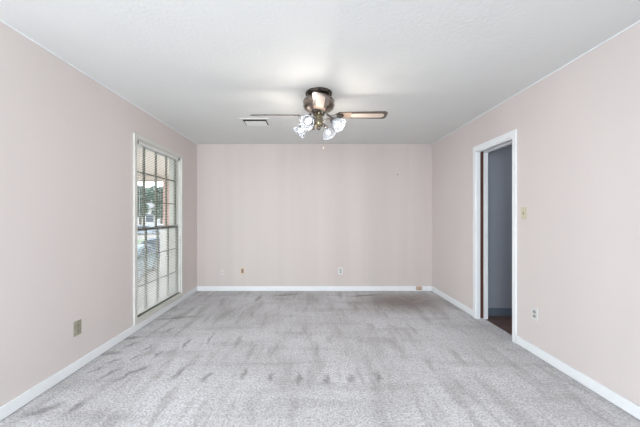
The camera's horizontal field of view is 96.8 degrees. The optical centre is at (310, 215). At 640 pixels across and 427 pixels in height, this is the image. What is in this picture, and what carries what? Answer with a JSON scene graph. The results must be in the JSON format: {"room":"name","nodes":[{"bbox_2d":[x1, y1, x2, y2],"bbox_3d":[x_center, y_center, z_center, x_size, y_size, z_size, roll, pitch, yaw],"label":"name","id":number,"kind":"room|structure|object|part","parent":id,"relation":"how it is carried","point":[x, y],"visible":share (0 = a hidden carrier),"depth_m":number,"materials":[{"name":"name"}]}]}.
{"room":"empty living room","nodes":[
{"label":"empty living room","id":0,"kind":"room"},
{"bbox_2d":[0,21,196,406],"bbox_3d":[-1.970,0.026,1.525,0.160,2.440,6.370,0,0,0],"label":"wall","id":1,"kind":"structure","parent":0,"point":[66,139],"depth_m":2.18,"materials":[{"name":"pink paint"}]},
{"bbox_2d":[73,319,80,336],"bbox_3d":[-1.886,0.904,2.295,0.009,0.116,0.072,0,0,0],"label":"wall outlet","id":2,"kind":"object","parent":1,"relation":"attached to","point":[77,324],"visible":1,"depth_m":2.28,"materials":[{"name":"beige plastic"}]},
{"bbox_2d":[0,286,196,420],"bbox_3d":[-1.883,1.201,1.598,0.014,0.078,6.196,0,0,0],"label":"baseboard","id":3,"kind":"structure","parent":1,"relation":"attached to","point":[29,395],"depth_m":2.24,"materials":[{"name":"white paint"}]},
{"bbox_2d":[0,19,197,144],"bbox_3d":[-1.885,-1.189,1.605,0.009,0.010,6.210,0,0,0],"label":"trim","id":4,"kind":"structure","parent":1,"relation":"attached to","point":[2,21],"depth_m":2.29,"materials":[{"name":"white paint"}]},
{"bbox_2d":[133,133,182,325],"bbox_3d":[-1.958,0.141,3.587,0.184,2.052,1.142,0,0,0],"label":"window","id":5,"kind":"structure","parent":1,"relation":"in","point":[177,213],"depth_m":3.69,"materials":[{"name":"beige paint"}]},
{"bbox_3d":[-1.961,-0.336,3.587,0.022,0.983,1.026,0,0,0],"label":"sash","id":6,"kind":"part","parent":5,"relation":"part of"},
{"bbox_3d":[-1.938,0.627,3.587,0.021,0.963,1.026,0,0,0],"label":"sash","id":7,"kind":"part","parent":5,"relation":"part of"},
{"bbox_3d":[-1.943,0.149,3.587,0.034,0.030,1.024,0,0,0],"label":"meeting rail","id":8,"kind":"part","parent":5,"relation":"part of","materials":[{"name":"brown metal"}]},
{"bbox_2d":[137,140,179,315],"bbox_3d":[-1.907,0.133,3.587,0.037,1.917,1.014,0,0,0],"label":"mini blind","id":9,"kind":"object","parent":5,"relation":"attached to","point":[169,289],"visible":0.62,"depth_m":3.48,"materials":[{"name":"white plastic"}]},
{"bbox_3d":[-1.911,0.143,3.180,0.028,1.875,0.002,0,0,0],"label":"ladder cord","id":10,"kind":"part","parent":9,"relation":"part of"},
{"bbox_3d":[-1.911,1.084,3.587,0.023,0.014,1.014,0,0,0],"label":"rail","id":11,"kind":"part","parent":9,"relation":"part of","materials":[{"name":"white plastic"}]},
{"bbox_3d":[-1.907,1.106,3.587,0.037,0.006,1.024,0,0,0],"label":"sill","id":12,"kind":"part","parent":5,"relation":"part of","materials":[{"name":"white wood"}]},
{"bbox_2d":[197,144,431,285],"bbox_3d":[0.037,0.026,4.790,4.175,2.440,0.160,0,0,0],"label":"wall","id":13,"kind":"structure","parent":0,"point":[286,214],"depth_m":4.71,"materials":[{"name":"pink paint"}]},
{"bbox_2d":[240,267,244,274],"bbox_3d":[-1.136,0.911,4.706,0.082,0.122,0.008,0,0,0],"label":"wall outlet","id":14,"kind":"object","parent":13,"relation":"attached to","point":[242,269],"visible":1,"depth_m":4.70,"materials":[{"name":"beige plastic"}]},
{"bbox_2d":[197,286,431,290],"bbox_3d":[0.060,1.201,4.703,3.900,0.078,0.014,0,0,0],"label":"baseboard","id":15,"kind":"structure","parent":13,"relation":"attached to","point":[199,288],"depth_m":4.70,"materials":[{"name":"white paint"}]},
{"bbox_2d":[338,267,342,273],"bbox_3d":[0.489,0.911,4.706,0.072,0.116,0.009,0,0,0],"label":"wall outlet","id":16,"kind":"object","parent":13,"relation":"attached to","point":[340,269],"visible":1,"depth_m":4.70,"materials":[{"name":"white plastic"}]},
{"bbox_2d":[0,0,639,143],"bbox_3d":[0.037,-1.254,1.605,4.175,0.120,6.530,0,0,0],"label":"ceiling","id":17,"kind":"structure","parent":0,"point":[199,67],"depth_m":2.05,"materials":[{"name":"paint"}]},
{"bbox_2d":[239,118,271,125],"bbox_3d":[-0.700,-1.186,3.610,0.360,0.015,0.300,0,0,0],"label":"ceiling vent","id":18,"kind":"object","parent":17,"relation":"in","point":[245,121],"visible":1,"depth_m":3.58,"materials":[{"name":"white plastic"}]},
{"bbox_2d":[250,87,387,149],"bbox_3d":[0.076,-0.916,2.750,0.995,0.556,0.994,0,0,45],"label":"ceiling fan","id":19,"kind":"object","parent":17,"relation":"hanging from","point":[318,102],"visible":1,"depth_m":2.69,"materials":[{"name":"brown metal"}]},
{"bbox_3d":[-0.347,-0.977,2.750,0.475,0.056,0.126,0,0,0],"label":"blade","id":20,"kind":"part","parent":19,"relation":"part of","materials":[{"name":"brown wood"}]},
{"bbox_3d":[-0.104,-0.849,2.862,0.139,0.138,0.134,0,0,0],"label":"lamp shade","id":21,"kind":"part","parent":19,"relation":"part of","materials":[{"name":"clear glass"}]},
{"bbox_3d":[-0.089,-0.865,2.848,0.069,0.066,0.058,0,0,0],"label":"bulb","id":22,"kind":"part","parent":19,"relation":"part of","materials":[{"name":"white glass"}]},
{"bbox_3d":[-0.037,-0.849,2.571,0.134,0.138,0.139,0,0,0],"label":"lamp shade","id":23,"kind":"part","parent":19,"relation":"part of","materials":[{"name":"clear glass"}]},
{"bbox_3d":[-0.023,-0.865,2.586,0.058,0.066,0.069,0,0,0],"label":"bulb","id":24,"kind":"part","parent":19,"relation":"part of","materials":[{"name":"white glass"}]},
{"bbox_3d":[0.074,-0.944,2.499,0.102,0.041,0.127,0,0,0],"label":"blade","id":25,"kind":"part","parent":19,"relation":"part of","materials":[{"name":"beige wood"}]},
{"bbox_3d":[0.074,-0.920,2.282,0.070,0.051,0.320,0,0,0],"label":"blade panel","id":26,"kind":"part","parent":19,"relation":"part of","materials":[{"name":"beige wicker"}]},
{"bbox_3d":[0.075,-0.930,2.330,0.131,0.087,0.475,0,0,0],"label":"blade","id":27,"kind":"part","parent":19,"relation":"part of","materials":[{"name":"brown wood"}]},
{"bbox_3d":[0.187,-0.849,2.929,0.134,0.138,0.139,0,0,0],"label":"lamp shade","id":28,"kind":"part","parent":19,"relation":"part of","materials":[{"name":"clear glass"}]},
{"bbox_3d":[0.254,-0.849,2.638,0.139,0.138,0.134,0,0,0],"label":"lamp shade","id":29,"kind":"part","parent":19,"relation":"part of","materials":[{"name":"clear glass"}]},
{"bbox_3d":[0.328,-0.972,2.749,0.125,0.018,0.104,0,0,0],"label":"blade","id":30,"kind":"part","parent":19,"relation":"part of","materials":[{"name":"beige wood"}]},
{"bbox_3d":[0.497,-0.977,2.750,0.475,0.029,0.133,0,0,0],"label":"blade","id":31,"kind":"part","parent":19,"relation":"part of","materials":[{"name":"brown wood"}]},
{"bbox_3d":[0.546,-0.972,2.749,0.322,0.014,0.072,0,0,0],"label":"blade panel","id":32,"kind":"part","parent":19,"relation":"part of","materials":[{"name":"beige wicker"}]},
{"bbox_2d":[0,291,639,426],"bbox_3d":[0.925,1.296,1.605,5.950,0.100,6.530,0,0,0],"label":"floor","id":33,"kind":"structure","parent":0,"point":[214,358],"depth_m":2.25,"materials":[{"name":"grey carpet"}]},
{"bbox_2d":[488,144,511,307],"bbox_3d":[3.013,0.028,3.630,1.775,2.444,0.120,0,0,0],"label":"wall","id":34,"kind":"structure","parent":0,"point":[499,160],"depth_m":3.57,"materials":[{"name":"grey paint"}]},
{"bbox_2d":[488,308,511,315],"bbox_3d":[3.013,1.202,3.562,1.775,0.095,0.015,0,0,0],"label":"baseboard","id":35,"kind":"structure","parent":34,"relation":"attached to","point":[491,311],"depth_m":3.56,"materials":[{"name":"wood"}]},
{"bbox_2d":[432,22,639,405],"bbox_3d":[2.067,0.026,1.525,0.115,2.440,6.370,0,0,0],"label":"wall","id":36,"kind":"structure","parent":0,"point":[578,126],"depth_m":2.18,"materials":[{"name":"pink paint"}]},
{"bbox_2d":[432,286,472,315],"bbox_3d":[2.003,1.201,4.098,0.014,0.078,1.196,0,0,0],"label":"baseboard","id":37,"kind":"structure","parent":36,"relation":"attached to","point":[458,304],"depth_m":3.97,"materials":[{"name":"white paint"}]},
{"bbox_2d":[473,129,516,343],"bbox_3d":[2.064,0.200,3.418,0.141,2.092,1.293,0,0,0],"label":"door frame","id":38,"kind":"structure","parent":36,"relation":"in","point":[480,152],"depth_m":3.42,"materials":[{"name":"white paint"}]},
{"bbox_2d":[521,207,526,218],"bbox_3d":[2.001,-0.026,2.680,0.018,0.116,0.072,0,0,0],"label":"light switch","id":39,"kind":"object","parent":36,"relation":"attached to","point":[523,209],"visible":1,"depth_m":2.67,"materials":[{"name":"beige plastic"}]},
{"bbox_2d":[531,306,537,321],"bbox_3d":[2.006,0.879,2.548,0.009,0.116,0.072,0,0,0],"label":"wall outlet","id":40,"kind":"object","parent":36,"relation":"attached to","point":[534,311],"visible":1,"depth_m":2.55,"materials":[{"name":"white plastic"}]},
{"bbox_2d":[433,20,639,143],"bbox_3d":[2.006,-1.189,1.605,0.009,0.010,6.210,0,0,0],"label":"trim","id":41,"kind":"structure","parent":36,"relation":"attached to","point":[637,22],"depth_m":2.29,"materials":[{"name":"white paint"}]},
{"bbox_2d":[516,335,639,419],"bbox_3d":[2.003,1.201,0.633,0.014,0.078,4.267,0,0,0],"label":"baseboard","id":42,"kind":"structure","parent":36,"relation":"attached to","point":[610,395],"depth_m":2.07,"materials":[{"name":"white paint"}]},
{"label":"outside","id":43,"kind":"structure","parent":0,"visible":0},
{"bbox_2d":[137,233,159,309],"bbox_3d":[-71.095,2.946,60.000,137.810,0.200,200.000,0,0,0],"label":"ground","id":44,"kind":"structure","parent":43,"point":[138,235],"depth_m":12.44,"materials":[{"name":"concrete"}]},
{"bbox_2d":[137,185,154,224],"bbox_3d":[-30.631,-1.471,50.756,4.998,8.654,4.713,0,0,0],"label":"tree","id":45,"kind":"object","parent":44,"relation":"on","point":[147,197],"visible":0.26,"depth_m":50.73,"materials":[{"name":"green plant"}]},
{"bbox_2d":[137,244,159,281],"bbox_3d":[-8.536,2.116,13.181,2.000,1.460,4.540,0,0,-15],"label":"car","id":46,"kind":"object","parent":44,"relation":"on","point":[139,245],"visible":0.14,"depth_m":13.52,"materials":[{"name":"grey paint"}]},
{"bbox_2d":[137,225,159,234],"bbox_3d":[-25.389,2.116,44.004,4.540,1.460,2.000,0,0,-10],"label":"car","id":47,"kind":"object","parent":44,"relation":"on","point":[150,231],"visible":0.32,"depth_m":43.32,"materials":[{"name":"silver metal"}]},
{"bbox_2d":[139,237,159,251],"bbox_3d":[-9.886,2.116,18.190,4.540,1.460,2.000,0,0,-30],"label":"car","id":48,"kind":"object","parent":44,"relation":"on","point":[159,237],"visible":0.02,"depth_m":17.48,"materials":[{"name":"blue paint"}]},
{"bbox_2d":[137,201,162,225],"bbox_3d":[-43.000,-0.554,67.000,23.000,6.800,11.600,0,0,0],"label":"house","id":49,"kind":"structure","parent":44,"relation":"on","point":[148,218],"depth_m":62.00,"materials":[{"name":"white"}]},
{"bbox_2d":[148,185,162,222],"bbox_3d":[-30.139,-1.623,56.835,4.543,8.958,4.724,0,0,0],"label":"tree","id":50,"kind":"object","parent":44,"relation":"on","point":[159,210],"visible":0.42,"depth_m":55.89,"materials":[{"name":"green plant"}]},
{"bbox_2d":[160,179,168,296],"bbox_3d":[-4.893,0.746,9.675,0.360,4.200,0.410,0,0,0],"label":"brick pillar","id":51,"kind":"structure","parent":44,"relation":"on","point":[162,233],"depth_m":9.50,"materials":[{"name":"beige brick"}]},
{"bbox_2d":[137,146,168,181],"bbox_3d":[-4.845,-1.429,4.700,5.510,0.350,11.400,0,0,0],"label":"porch roof","id":52,"kind":"structure","parent":51,"relation":"on","point":[147,176],"depth_m":8.05,"materials":[{"name":"beige paint"}]}
]}

